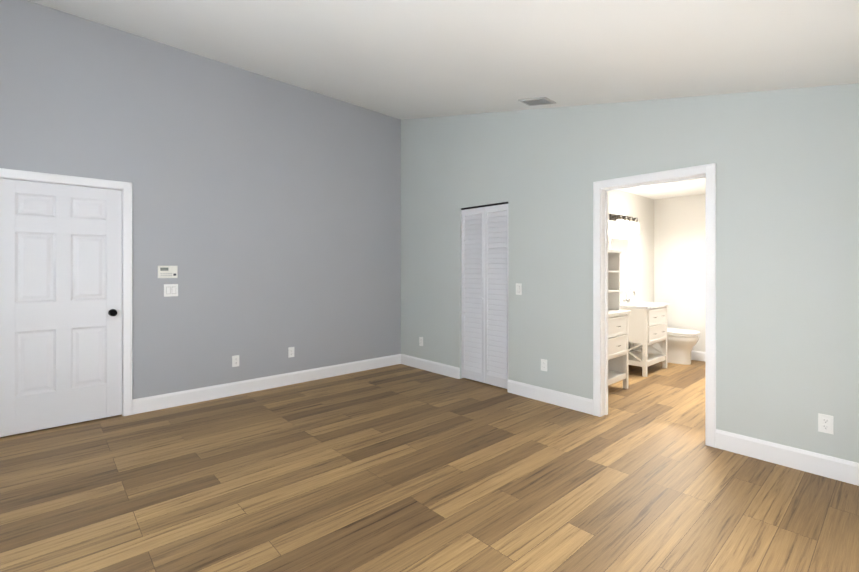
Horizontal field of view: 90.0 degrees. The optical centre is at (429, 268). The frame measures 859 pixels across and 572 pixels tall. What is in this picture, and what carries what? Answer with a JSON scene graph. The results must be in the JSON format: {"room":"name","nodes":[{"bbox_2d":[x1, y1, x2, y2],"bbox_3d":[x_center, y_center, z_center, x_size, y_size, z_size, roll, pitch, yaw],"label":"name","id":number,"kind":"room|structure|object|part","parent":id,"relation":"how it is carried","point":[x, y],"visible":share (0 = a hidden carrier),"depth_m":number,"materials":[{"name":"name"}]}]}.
{"room":"empty bedroom","nodes":[
{"label":"empty bedroom","id":0,"kind":"room"},
{"bbox_2d":[0,0,400,398],"bbox_3d":[-2.361,-0.595,4.300,5.420,3.850,0.120,0,0,-42],"label":"wall","id":1,"kind":"structure","parent":0,"point":[266,215],"depth_m":4.40,"materials":[{"name":"paint"}]},
{"bbox_2d":[0,178,121,436],"bbox_3d":[-3.055,0.309,3.584,0.804,2.019,0.116,0,0,-42],"label":"door","id":2,"kind":"structure","parent":1,"relation":"in","point":[60,298],"depth_m":3.58,"materials":[{"name":"paint"}]},
{"bbox_3d":[-2.795,0.396,3.795,0.064,0.064,0.078,0,0,-42],"label":"left door knob","id":3,"kind":"part","parent":2,"relation":"part of","materials":[{"name":"black metal"}]},
{"bbox_2d":[0,168,131,415],"bbox_3d":[-3.093,0.278,3.626,0.950,2.105,0.144,0,0,-42],"label":"door frame","id":4,"kind":"structure","parent":1,"relation":"attached to","point":[124,187],"depth_m":3.86,"materials":[{"name":"paint"}]},
{"bbox_2d":[158,266,177,277],"bbox_3d":[-2.488,0.035,4.083,0.160,0.118,0.032,0,0,-42],"label":"thermostat","id":5,"kind":"object","parent":1,"relation":"attached to","point":[167,271],"visible":1,"depth_m":4.07,"materials":[{"name":"white plastic"}]},
{"bbox_2d":[164,284,177,296],"bbox_3d":[-2.472,0.212,4.110,0.118,0.118,0.015,0,0,-42],"label":"light switch","id":6,"kind":"object","parent":1,"relation":"attached to","point":[170,290],"visible":1,"depth_m":4.11,"materials":[{"name":"white plastic"}]},
{"bbox_2d":[232,355,238,366],"bbox_3d":[-2.034,0.976,4.510,0.072,0.116,0.009,0,0,-42],"label":"outlet","id":7,"kind":"object","parent":1,"relation":"attached to","point":[235,361],"visible":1,"depth_m":4.51,"materials":[{"name":"white plastic"}]},
{"bbox_2d":[132,354,399,414],"bbox_3d":[-1.548,1.262,4.945,3.110,0.135,0.015,0,0,-42],"label":"baseboard","id":8,"kind":"structure","parent":1,"relation":"attached to","point":[152,403],"depth_m":4.62,"materials":[{"name":"paint"}]},
{"bbox_2d":[288,347,293,357],"bbox_3d":[-1.582,0.963,4.919,0.072,0.116,0.009,0,0,-42],"label":"outlet","id":9,"kind":"object","parent":1,"relation":"attached to","point":[290,351],"visible":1,"depth_m":4.91,"materials":[{"name":"white plastic"}]},
{"bbox_2d":[0,360,858,571],"bbox_3d":[0.676,1.381,3.462,9.200,0.100,5.800,0,0,-42],"label":"floor","id":10,"kind":"structure","parent":0,"point":[399,468],"depth_m":2.58,"materials":[{"name":"brown wood"}]},
{"bbox_2d":[608,249,630,388],"bbox_3d":[1.814,0.565,4.738,0.624,1.530,0.572,0,0,-42],"label":"linen cabinet","id":11,"kind":"object","parent":10,"relation":"on","point":[617,344],"visible":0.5,"depth_m":4.71,"materials":[{"name":"white wood"}]},
{"bbox_2d":[620,289,668,376],"bbox_3d":[2.756,0.801,5.634,0.724,1.056,0.506,0,0,-42],"label":"bathroom vanity","id":12,"kind":"object","parent":10,"relation":"on","point":[647,323],"visible":0.83,"depth_m":5.39,"materials":[{"name":"white wood"}]},
{"bbox_2d":[648,328,699,364],"bbox_3d":[3.433,0.927,6.109,0.420,0.805,0.710,0,0,-42],"label":"toilet","id":13,"kind":"object","parent":10,"relation":"on","point":[681,343],"visible":0.46,"depth_m":5.92,"materials":[{"name":"white ceramic"}]},
{"bbox_2d":[28,0,858,119],"bbox_3d":[-0.611,-1.828,2.364,5.420,1.680,5.340,0,0,-42],"label":"ceiling","id":14,"kind":"structure","parent":0,"point":[405,59],"depth_m":2.96,"materials":[{"name":"paint"}]},
{"bbox_2d":[518,97,555,105],"bbox_3d":[1.017,-1.577,4.067,0.190,0.076,0.297,0,0,-42],"label":"ceiling vent","id":15,"kind":"object","parent":14,"relation":"in","point":[537,101],"visible":0.98,"depth_m":4.05,"materials":[{"name":"grey metal"}]},
{"bbox_2d":[401,83,858,462],"bbox_3d":[1.395,-0.595,4.097,0.120,3.850,5.220,0,0,-42],"label":"wall","id":16,"kind":"structure","parent":0,"point":[786,161],"depth_m":3.23,"materials":[{"name":"paint"}]},
{"bbox_2d":[419,337,422,345],"bbox_3d":[-0.111,0.969,5.667,0.009,0.116,0.072,0,0,-42],"label":"outlet","id":17,"kind":"object","parent":16,"relation":"attached to","point":[420,341],"visible":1,"depth_m":5.67,"materials":[{"name":"white plastic"}]},
{"bbox_2d":[400,354,459,378],"bbox_3d":[-0.015,1.262,5.556,0.015,0.135,1.105,0,0,-42],"label":"baseboard","id":18,"kind":"structure","parent":16,"relation":"attached to","point":[439,368],"depth_m":5.51,"materials":[{"name":"paint"}]},
{"bbox_2d":[461,202,507,209],"bbox_3d":[0.640,-0.710,4.914,0.045,0.019,0.721,0,0,-42],"label":"trim","id":19,"kind":"structure","parent":16,"relation":"attached to","point":[484,205],"depth_m":4.88,"materials":[{"name":"black metal"}]},
{"bbox_2d":[462,204,507,388],"bbox_3d":[0.630,0.307,4.905,0.056,2.010,0.717,0,0,-42],"label":"bifold closet door","id":20,"kind":"structure","parent":16,"relation":"in","point":[484,294],"depth_m":4.89,"materials":[{"name":"paint"}]},
{"bbox_2d":[516,283,521,294],"bbox_3d":[0.933,0.220,4.508,0.015,0.118,0.072,0,0,-42],"label":"light switch","id":21,"kind":"object","parent":16,"relation":"attached to","point":[518,289],"visible":1,"depth_m":4.50,"materials":[{"name":"white plastic"}]},
{"bbox_2d":[541,359,546,370],"bbox_3d":[1.141,0.967,4.283,0.009,0.116,0.072,0,0,-42],"label":"outlet","id":22,"kind":"object","parent":16,"relation":"attached to","point":[543,364],"visible":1,"depth_m":4.28,"materials":[{"name":"white plastic"}]},
{"bbox_2d":[508,379,592,414],"bbox_3d":[1.165,1.263,4.251,0.015,0.135,0.965,0,0,-42],"label":"baseboard","id":23,"kind":"structure","parent":16,"relation":"attached to","point":[566,400],"depth_m":4.20,"materials":[{"name":"paint"}]},
{"bbox_2d":[593,163,715,447],"bbox_3d":[1.856,0.276,3.584,0.160,2.110,0.950,0,0,-42],"label":"door frame","id":24,"kind":"structure","parent":16,"relation":"attached to","point":[602,188],"depth_m":3.59,"materials":[{"name":"paint"}]},
{"bbox_2d":[716,429,858,485],"bbox_3d":[2.560,1.264,2.708,0.015,0.135,1.295,0,0,-42],"label":"baseboard","id":25,"kind":"structure","parent":16,"relation":"attached to","point":[839,469],"depth_m":2.87,"materials":[{"name":"paint"}]},
{"bbox_2d":[818,413,832,433],"bbox_3d":[2.532,0.995,2.745,0.009,0.116,0.072,0,0,-42],"label":"outlet","id":26,"kind":"object","parent":16,"relation":"attached to","point":[825,423],"visible":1,"depth_m":2.75,"materials":[{"name":"white plastic"}]},
{"bbox_2d":[608,190,655,351],"bbox_3d":[2.295,0.110,5.652,3.300,2.440,0.120,0,0,-42],"label":"wall","id":27,"kind":"structure","parent":0,"point":[643,243],"depth_m":6.29,"materials":[{"name":"paint"}]},
{"bbox_2d":[608,235,630,290],"bbox_3d":[2.572,-0.061,5.807,0.640,0.740,0.021,0,0,-42],"label":"vanity mirror","id":28,"kind":"object","parent":27,"relation":"attached to","point":[622,243],"visible":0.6,"depth_m":5.88,"materials":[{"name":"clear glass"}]},
{"bbox_2d":[609,214,638,232],"bbox_3d":[2.634,-0.596,5.769,0.620,0.230,0.162,0,0,-42],"label":"sconce","id":29,"kind":"object","parent":27,"relation":"attached to","point":[626,224],"visible":1,"depth_m":5.66,"materials":[{"name":"white glass"}]},
{"bbox_2d":[622,178,705,198],"bbox_3d":[3.099,-1.120,4.761,3.300,0.120,2.520,0,0,-42],"label":"ceiling","id":30,"kind":"structure","parent":0,"point":[681,188],"depth_m":5.79,"materials":[{"name":"paint"}]},
{"bbox_2d":[656,194,704,351],"bbox_3d":[4.279,0.109,5.828,0.120,2.440,2.220,0,0,-42],"label":"wall","id":31,"kind":"structure","parent":0,"point":[668,253],"depth_m":6.34,"materials":[{"name":"paint"}]},
{"bbox_2d":[691,350,704,360],"bbox_3d":[4.222,1.262,5.791,0.015,0.135,2.260,0,0,-42],"label":"baseboard","id":32,"kind":"structure","parent":31,"relation":"attached to","point":[695,355],"depth_m":6.18,"materials":[{"name":"paint"}]}
]}

